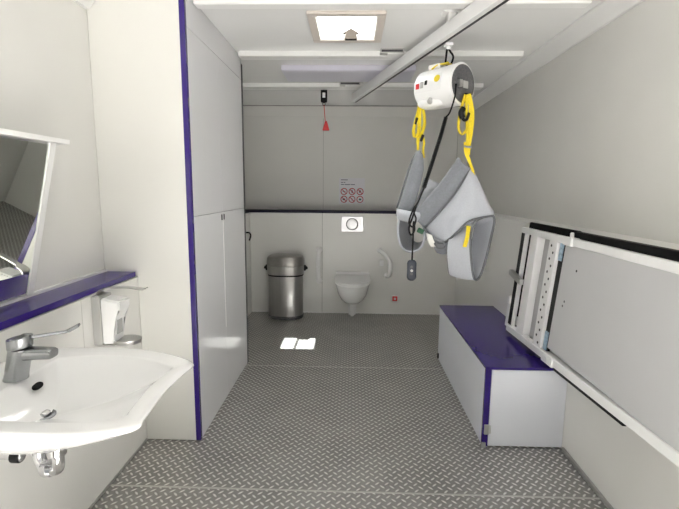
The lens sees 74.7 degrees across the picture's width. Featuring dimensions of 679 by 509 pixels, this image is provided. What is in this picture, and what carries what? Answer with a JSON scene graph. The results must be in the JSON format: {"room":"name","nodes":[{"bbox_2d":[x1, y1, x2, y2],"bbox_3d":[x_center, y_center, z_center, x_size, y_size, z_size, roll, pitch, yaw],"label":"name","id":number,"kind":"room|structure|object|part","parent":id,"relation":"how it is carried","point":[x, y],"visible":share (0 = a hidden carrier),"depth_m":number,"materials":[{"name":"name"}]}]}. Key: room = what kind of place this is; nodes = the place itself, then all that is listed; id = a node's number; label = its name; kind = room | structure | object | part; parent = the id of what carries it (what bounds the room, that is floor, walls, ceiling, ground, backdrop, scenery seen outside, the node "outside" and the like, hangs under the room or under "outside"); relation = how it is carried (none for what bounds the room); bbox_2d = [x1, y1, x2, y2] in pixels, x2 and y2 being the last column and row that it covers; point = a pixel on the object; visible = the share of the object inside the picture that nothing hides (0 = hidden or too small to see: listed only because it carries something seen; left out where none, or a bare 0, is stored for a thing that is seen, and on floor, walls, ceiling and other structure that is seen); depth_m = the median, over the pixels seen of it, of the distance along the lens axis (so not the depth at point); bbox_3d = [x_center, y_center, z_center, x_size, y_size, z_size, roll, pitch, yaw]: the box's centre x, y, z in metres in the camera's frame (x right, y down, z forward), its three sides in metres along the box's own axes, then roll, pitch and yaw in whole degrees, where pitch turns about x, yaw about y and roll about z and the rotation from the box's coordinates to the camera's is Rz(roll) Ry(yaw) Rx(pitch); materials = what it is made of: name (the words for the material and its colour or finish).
{"room":"public restroom","nodes":[
{"label":"public restroom","id":0,"kind":"room"},
{"bbox_2d":[0,0,104,301],"bbox_3d":[-1.244,-0.178,2.437,0.095,2.320,5.700,1,8,2],"label":"wall","id":1,"kind":"structure","parent":0,"point":[46,79],"depth_m":1.92,"materials":[{"name":"white paint"}]},
{"bbox_2d":[0,128,69,301],"bbox_3d":[-1.148,0.000,0.744,0.184,0.586,2.005,1,8,2],"label":"mirror","id":2,"kind":"object","parent":1,"relation":"attached to","point":[26,159],"visible":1,"depth_m":1.57,"materials":[{"name":"clear glass"}]},
{"bbox_3d":[-1.153,0.013,0.707,0.140,0.555,1.927,1,8,2],"label":"glass","id":3,"kind":"part","parent":2,"relation":"part of","materials":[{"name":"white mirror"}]},
{"bbox_3d":[-1.146,-0.282,0.703,0.184,0.016,2.005,1,8,2],"label":"frame","id":4,"kind":"part","parent":2,"relation":"part of","materials":[{"name":"white plastic"}]},
{"bbox_3d":[-1.128,-0.131,1.672,0.157,0.574,0.030,1,8,2],"label":"frame","id":5,"kind":"part","parent":2,"relation":"part of","materials":[{"name":"white plastic"}]},
{"bbox_2d":[72,0,94,8],"bbox_3d":[-1.190,-1.013,0.821,0.080,0.095,2.550,1,8,2],"label":"trim","id":6,"kind":"structure","parent":1,"relation":"attached to","point":[86,4],"depth_m":2.05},
{"bbox_2d":[0,212,251,508],"bbox_3d":[-1.122,0.459,2.325,0.171,1.095,5.100,1,8,2],"label":"wall","id":7,"kind":"structure","parent":0,"point":[89,469],"depth_m":1.78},
{"bbox_2d":[0,454,25,462],"bbox_3d":[-1.001,0.546,1.313,0.128,0.151,0.052,1,8,2],"label":"angle valve","id":8,"kind":"object","parent":7,"relation":"attached to","point":[11,458],"visible":0.37,"depth_m":1.30,"materials":[{"name":"silver metal"}]},
{"bbox_3d":[-0.954,0.596,1.319,0.026,0.042,0.042,1,8,2],"label":"knob","id":9,"kind":"part","parent":8,"relation":"part of","materials":[{"name":"black plastic"}]},
{"bbox_2d":[0,269,135,330],"bbox_3d":[-1.160,0.278,1.019,0.161,0.038,2.547,1,8,2],"label":"wall shelf","id":10,"kind":"object","parent":7,"relation":"attached to","point":[16,310],"visible":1,"depth_m":1.76,"materials":[{"name":"purple laminate"}]},
{"bbox_2d":[0,348,193,477],"bbox_3d":[-0.766,0.514,1.297,0.598,0.308,0.547,1,8,2],"label":"washbasin","id":11,"kind":"object","parent":7,"relation":"attached to","point":[77,397],"visible":0.98,"depth_m":1.30,"materials":[{"name":"white ceramic"}]},
{"bbox_2d":[2,323,79,382],"bbox_3d":[-0.866,0.285,1.285,0.204,0.148,0.079,-1,9,-13],"label":"tap","id":12,"kind":"object","parent":11,"relation":"on","point":[20,349],"visible":1,"depth_m":1.26,"materials":[{"name":"silver metal"}]},
{"bbox_3d":[-0.862,0.284,1.275,0.089,0.036,0.046,1,8,2],"label":"spout","id":13,"kind":"part","parent":12,"relation":"part of","materials":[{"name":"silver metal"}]},
{"bbox_3d":[-0.857,0.241,1.287,0.185,0.060,0.062,-2,9,-16],"label":"lever","id":14,"kind":"part","parent":12,"relation":"part of","materials":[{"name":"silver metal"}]},
{"bbox_2d":[88,438,146,508],"bbox_3d":[-1.076,1.181,1.141,0.006,0.012,2.550,1,8,2],"label":"baseboard","id":15,"kind":"structure","parent":7,"relation":"attached to","point":[145,440],"depth_m":2.09,"materials":[{"name":"plastic"}]},
{"bbox_2d":[91,286,147,345],"bbox_3d":[-0.938,0.265,1.927,0.216,0.258,0.100,1,8,2],"label":"soap dispenser","id":16,"kind":"object","parent":7,"relation":"attached to","point":[109,311],"visible":1,"depth_m":1.89,"materials":[{"name":"grey plastic"}]},
{"bbox_3d":[-1.027,0.277,1.931,0.038,0.215,0.100,1,8,2],"label":"plate","id":17,"kind":"part","parent":16,"relation":"part of","materials":[{"name":"grey plastic"}]},
{"bbox_3d":[-0.932,0.157,1.911,0.207,0.041,0.050,1,8,2],"label":"elbow lever","id":18,"kind":"part","parent":16,"relation":"part of","materials":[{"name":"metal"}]},
{"bbox_2d":[103,335,141,345],"bbox_3d":[-0.955,0.379,1.944,0.181,0.028,0.100,1,8,2],"label":"drip tray","id":19,"kind":"object","parent":16,"relation":"on","point":[119,340],"depth_m":1.92,"materials":[{"name":"metal"}]},
{"bbox_2d":[91,312,607,508],"bbox_3d":[0.068,1.016,2.574,2.720,0.062,5.700,1,8,2],"label":"floor","id":20,"kind":"structure","parent":0,"point":[325,410],"depth_m":2.35,"materials":[{"name":"metal"}]},
{"bbox_2d":[87,0,248,439],"bbox_3d":[-0.951,-0.202,2.790,0.467,2.266,1.114,1,8,2],"label":"tall cabinet","id":21,"kind":"object","parent":20,"relation":"on","point":[167,85],"visible":0.98,"depth_m":2.27,"materials":[{"name":"laminate"}]},
{"bbox_3d":[-0.982,-0.123,2.252,0.437,2.266,0.017,1,8,2],"label":"panel","id":22,"kind":"part","parent":21,"relation":"part of","materials":[{"name":"beige laminate"}]},
{"bbox_3d":[-0.734,-0.675,2.434,0.019,0.903,0.500,1,8,2],"label":"door","id":23,"kind":"part","parent":21,"relation":"part of","materials":[{"name":"laminate"}]},
{"bbox_3d":[-0.743,0.367,2.587,0.019,1.200,0.500,1,8,2],"label":"door","id":24,"kind":"part","parent":21,"relation":"part of","materials":[{"name":"laminate"}]},
{"bbox_3d":[-0.722,-1.242,2.628,0.019,0.156,1.049,1,8,2],"label":"panel","id":25,"kind":"part","parent":21,"relation":"part of","materials":[{"name":"laminate"}]},
{"bbox_3d":[-0.719,-0.752,2.953,0.019,0.903,0.546,1,8,2],"label":"door","id":26,"kind":"part","parent":21,"relation":"part of","materials":[{"name":"laminate"}]},
{"bbox_3d":[-0.728,0.290,3.107,0.019,1.200,0.546,1,8,2],"label":"door","id":27,"kind":"part","parent":21,"relation":"part of","materials":[{"name":"laminate"}]},
{"bbox_2d":[264,253,307,319],"bbox_3d":[-0.565,0.329,4.701,0.380,0.670,0.360,8,11,40],"label":"pedal bin","id":28,"kind":"object","parent":20,"relation":"on","point":[285,271],"visible":1,"depth_m":4.59,"materials":[{"name":"metal"}]},
{"bbox_3d":[-0.563,0.053,4.660,0.394,0.112,0.293,1,8,2],"label":"lid","id":29,"kind":"part","parent":28,"relation":"part of","materials":[{"name":"metal"}]},
{"bbox_2d":[437,305,566,447],"bbox_3d":[0.981,0.716,2.935,0.431,0.446,1.267,1,8,2],"label":"box","id":30,"kind":"object","parent":20,"relation":"on","point":[508,395],"visible":0.91,"depth_m":2.36,"materials":[{"name":"purple laminate"}]},
{"bbox_3d":[0.786,0.716,2.953,0.018,0.426,1.242,1,8,2],"label":"long panel","id":31,"kind":"part","parent":30,"relation":"part of","materials":[{"name":"white laminate"}]},
{"bbox_3d":[0.984,0.809,2.339,0.389,0.424,0.018,1,8,2],"label":"panel","id":32,"kind":"part","parent":30,"relation":"part of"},
{"bbox_2d":[243,106,468,313],"bbox_3d":[0.154,-0.538,4.972,2.550,2.320,0.501,1,8,2],"label":"wall","id":33,"kind":"structure","parent":0,"point":[290,163],"depth_m":4.98,"materials":[{"name":"white paint"}]},
{"bbox_2d":[316,247,321,283],"bbox_3d":[-0.222,0.124,4.776,0.068,0.408,0.101,1,8,2],"label":"grab rail","id":34,"kind":"object","parent":33,"relation":"attached to","point":[318,249],"visible":1,"depth_m":4.74,"materials":[{"name":"white plastic"}]},
{"bbox_2d":[245,209,395,213],"bbox_3d":[0.051,-0.369,4.216,2.390,0.014,1.850,1,8,2],"label":"trim","id":35,"kind":"structure","parent":33,"relation":"attached to","point":[246,210],"depth_m":4.79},
{"bbox_2d":[252,311,439,314],"bbox_3d":[0.141,0.640,4.889,2.220,0.012,0.008,1,8,2],"label":"baseboard","id":36,"kind":"structure","parent":33,"relation":"attached to","point":[252,311],"depth_m":4.88,"materials":[{"name":"grey plastic"}]},
{"bbox_2d":[243,105,459,106],"bbox_3d":[0.167,-1.655,4.956,2.550,0.006,0.006,1,8,2],"label":"trim","id":37,"kind":"structure","parent":33,"relation":"attached to","point":[243,105],"depth_m":4.97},
{"bbox_2d":[339,178,364,203],"bbox_3d":[0.141,-0.726,5.094,0.296,0.292,0.004,1,8,2],"label":"sign","id":38,"kind":"object","parent":33,"relation":"attached to","point":[351,190],"visible":1,"depth_m":5.09,"materials":[{"name":"white paper"}]},
{"bbox_2d":[335,271,369,315],"bbox_3d":[0.133,0.451,4.591,0.362,0.468,0.538,1,8,2],"label":"toilet","id":39,"kind":"object","parent":33,"relation":"attached to","point":[352,287],"visible":1,"depth_m":4.46,"materials":[{"name":"white ceramic"}]},
{"bbox_3d":[0.133,0.279,4.543,0.360,0.019,0.488,1,8,2],"label":"seat","id":40,"kind":"part","parent":39,"relation":"part of","materials":[{"name":"white plastic"}]},
{"bbox_2d":[348,304,356,315],"bbox_3d":[0.136,0.560,4.780,0.106,0.198,0.100,1,8,2],"label":"outlet","id":41,"kind":"object","parent":39,"relation":"attached to","point":[351,307],"depth_m":4.74,"materials":[{"name":"white ceramic"}]},
{"bbox_3d":[0.134,0.258,4.539,0.362,0.020,0.490,1,8,2],"label":"lid","id":42,"kind":"part","parent":39,"relation":"part of","materials":[{"name":"white plastic"}]},
{"bbox_3d":[0.133,0.404,4.590,0.352,0.237,0.526,1,8,2],"label":"bowl","id":43,"kind":"part","parent":39,"relation":"part of","materials":[{"name":"white ceramic"}]},
{"bbox_2d":[341,216,363,231],"bbox_3d":[0.137,-0.323,4.741,0.236,0.167,0.020,1,8,2],"label":"flush plate","id":44,"kind":"object","parent":33,"relation":"attached to","point":[348,223],"visible":1,"depth_m":4.74,"materials":[{"name":"white plastic"}]},
{"bbox_2d":[243,106,464,116],"bbox_3d":[0.167,-1.593,4.965,2.550,0.108,0.008,1,8,2],"label":"trim","id":45,"kind":"structure","parent":33,"relation":"attached to","point":[292,111],"depth_m":4.96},
{"bbox_2d":[377,248,391,277],"bbox_3d":[0.480,0.101,4.736,0.155,0.334,0.135,1,8,2],"label":"grab rail","id":46,"kind":"object","parent":33,"relation":"attached to","point":[379,250],"visible":1,"depth_m":4.69,"materials":[{"name":"white plastic"}]},
{"bbox_2d":[391,295,397,301],"bbox_3d":[0.602,0.481,4.845,0.070,0.068,0.021,1,8,2],"label":"button","id":47,"kind":"object","parent":33,"relation":"attached to","point":[394,297],"visible":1,"depth_m":4.84,"materials":[{"name":"red plastic"}]},
{"bbox_2d":[201,0,601,105],"bbox_3d":[0.088,-1.284,2.236,2.740,0.050,5.700,1,8,2],"label":"ceiling","id":48,"kind":"structure","parent":0,"point":[526,30],"depth_m":2.76,"materials":[{"name":"white paint"}]},
{"bbox_2d":[321,90,328,130],"bbox_3d":[-0.134,-1.352,4.154,0.082,0.377,0.048,1,8,2],"label":"pull cord","id":49,"kind":"object","parent":48,"relation":"hanging from","point":[323,92],"visible":0.91,"depth_m":4.13,"materials":[{"name":"red plastic"}]},
{"bbox_2d":[306,10,386,42],"bbox_3d":[0.043,-1.408,2.535,0.421,0.244,0.471,1,8,2],"label":"window","id":50,"kind":"structure","parent":48,"relation":"attached to","point":[325,26],"depth_m":2.71,"materials":[{"name":"white glass"}]},
{"bbox_3d":[0.070,-1.341,2.709,0.096,0.062,0.032,1,8,2],"label":"handle","id":51,"kind":"part","parent":50,"relation":"part of","materials":[{"name":"beige plastic"}]},
{"bbox_2d":[281,65,415,81],"bbox_3d":[0.072,-1.424,3.510,1.015,0.044,0.360,1,8,2],"label":"ceiling light panel","id":52,"kind":"object","parent":48,"relation":"attached to","point":[293,73],"visible":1,"depth_m":3.40,"materials":[{"name":"white plastic"}]},
{"bbox_2d":[283,71,413,81],"bbox_3d":[0.072,-1.404,3.513,0.985,0.005,0.330,1,8,2],"label":"diffuser","id":53,"kind":"object","parent":52,"relation":"attached to","point":[291,76],"depth_m":3.50,"materials":[{"name":"white plastic"}]},
{"bbox_2d":[243,83,483,89],"bbox_3d":[0.093,-1.497,3.963,2.330,0.040,0.120,1,8,2],"label":"trim","id":54,"kind":"structure","parent":48,"relation":"attached to","point":[246,86],"depth_m":3.92,"materials":[{"name":"white metal"}]},
{"bbox_2d":[339,82,362,86],"bbox_3d":[0.105,-1.482,3.875,0.210,0.037,0.063,1,8,2],"label":"air vent","id":55,"kind":"object","parent":54,"relation":"attached to","point":[342,84],"visible":0.77,"depth_m":3.85,"materials":[{"name":"grey plastic"}]},
{"bbox_2d":[238,51,523,59],"bbox_3d":[0.271,-1.360,3.038,1.920,0.040,0.100,1,8,2],"label":"trim","id":56,"kind":"structure","parent":48,"relation":"attached to","point":[244,55],"depth_m":3.00,"materials":[{"name":"white metal"}]},
{"bbox_2d":[380,48,404,55],"bbox_3d":[0.364,-1.344,2.957,0.190,0.037,0.063,1,8,2],"label":"ceiling vent","id":57,"kind":"object","parent":56,"relation":"attached to","point":[383,51],"visible":0.83,"depth_m":2.93,"materials":[{"name":"grey plastic"}]},
{"bbox_2d":[193,0,591,8],"bbox_3d":[0.246,-1.232,2.173,1.920,0.040,0.070,1,8,2],"label":"trim","id":58,"kind":"structure","parent":48,"relation":"attached to","point":[200,4],"depth_m":2.16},
{"bbox_2d":[352,0,508,102],"bbox_3d":[0.563,-1.224,2.448,0.116,0.124,3.501,-2,9,-14],"label":"rail","id":59,"kind":"object","parent":48,"relation":"attached to","point":[457,21],"visible":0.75,"depth_m":2.45,"materials":[{"name":"white metal"}]},
{"bbox_2d":[414,42,474,109],"bbox_3d":[0.579,-0.985,2.453,0.225,0.349,0.303,-7,11,-41],"label":"patient hoist","id":60,"kind":"object","parent":59,"relation":"hanging from","point":[434,88],"visible":0.89,"depth_m":2.39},
{"bbox_3d":[0.519,-0.848,2.479,0.090,0.068,0.170,-6,11,-39],"label":"belly moulding","id":61,"kind":"part","parent":60,"relation":"part of","materials":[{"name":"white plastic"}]},
{"bbox_2d":[407,84,456,280],"bbox_3d":[0.491,-0.372,2.394,0.231,1.048,0.036,1,8,4],"label":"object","id":62,"kind":"object","parent":60,"relation":"hanging from","point":[411,264],"visible":1,"depth_m":2.41,"materials":[{"name":"black plastic"}]},
{"bbox_3d":[0.416,-0.162,2.430,0.085,0.401,0.031,1,8,2],"label":"cord","id":63,"kind":"part","parent":62,"relation":"part of","materials":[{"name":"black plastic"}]},
{"bbox_3d":[0.507,-0.540,2.368,0.123,0.375,0.034,1,8,2],"label":"coiled cord","id":64,"kind":"part","parent":62,"relation":"part of","materials":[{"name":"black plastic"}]},
{"bbox_3d":[0.583,-0.803,2.321,0.054,0.173,0.030,1,8,2],"label":"cord","id":65,"kind":"part","parent":62,"relation":"part of","materials":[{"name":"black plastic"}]},
{"bbox_2d":[396,93,495,280],"bbox_3d":[0.597,-0.377,2.512,0.581,1.003,0.304,8,11,42],"label":"sling","id":66,"kind":"object","parent":60,"relation":"hanging from","point":[447,211],"visible":0.96,"depth_m":2.45,"materials":[{"name":"grey fabric"}]},
{"bbox_3d":[0.506,-0.339,2.597,0.152,0.214,0.031,3,9,19],"label":"panel","id":67,"kind":"part","parent":66,"relation":"part of","materials":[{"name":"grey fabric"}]},
{"bbox_3d":[0.646,-0.262,2.427,0.381,0.417,0.120,4,9,20],"label":"leg panel","id":68,"kind":"part","parent":66,"relation":"part of","materials":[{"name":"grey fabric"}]},
{"bbox_2d":[457,79,462,86],"bbox_3d":[0.630,-0.897,2.328,0.022,0.036,0.020,-6,11,-39],"label":"socket","id":69,"kind":"object","parent":60,"relation":"attached to","point":[459,81],"depth_m":2.32,"materials":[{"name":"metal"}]},
{"bbox_2d":[455,213,678,508],"bbox_3d":[1.262,0.463,2.256,0.160,1.148,5.100,1,8,2],"label":"wall","id":70,"kind":"structure","parent":0,"point":[630,473],"depth_m":2.03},
{"bbox_2d":[562,447,613,508],"bbox_3d":[1.134,1.205,1.077,0.012,0.022,2.545,1,8,2],"label":"baseboard","id":71,"kind":"structure","parent":70,"relation":"attached to","point":[599,494],"depth_m":2.07,"materials":[{"name":"plastic"}]},
{"bbox_2d":[505,222,678,466],"bbox_3d":[1.095,0.301,1.713,0.154,0.690,2.266,1,8,2],"label":"table","id":72,"kind":"object","parent":70,"relation":"attached to","point":[608,307],"visible":1,"depth_m":1.77,"materials":[{"name":"white plastic"}]},
{"bbox_3d":[1.090,0.361,2.842,0.045,0.202,0.050,1,8,2],"label":"foot post","id":73,"kind":"part","parent":72,"relation":"part of","materials":[{"name":"silver metal"}]},
{"bbox_3d":[1.077,0.137,2.714,0.026,0.060,0.194,1,8,2],"label":"release handle","id":74,"kind":"part","parent":72,"relation":"part of","materials":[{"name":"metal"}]},
{"bbox_3d":[1.157,0.138,2.516,0.075,0.601,0.606,1,8,2],"label":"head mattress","id":75,"kind":"part","parent":72,"relation":"part of","materials":[{"name":"white plastic"}]},
{"bbox_3d":[1.115,0.283,1.399,0.096,0.559,1.649,1,8,2],"label":"mattress","id":76,"kind":"part","parent":72,"relation":"part of","materials":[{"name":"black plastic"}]},
{"bbox_2d":[467,0,678,243],"bbox_3d":[1.400,-0.144,2.365,0.095,2.320,5.700,1,8,2],"label":"wall","id":77,"kind":"structure","parent":0,"point":[589,139],"depth_m":2.33,"materials":[{"name":"white paint"}]},
{"bbox_2d":[463,0,643,111],"bbox_3d":[1.322,-1.204,2.211,0.080,0.080,5.500,1,8,2],"label":"trim","id":78,"kind":"structure","parent":77,"relation":"attached to","point":[604,12],"depth_m":2.65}
]}

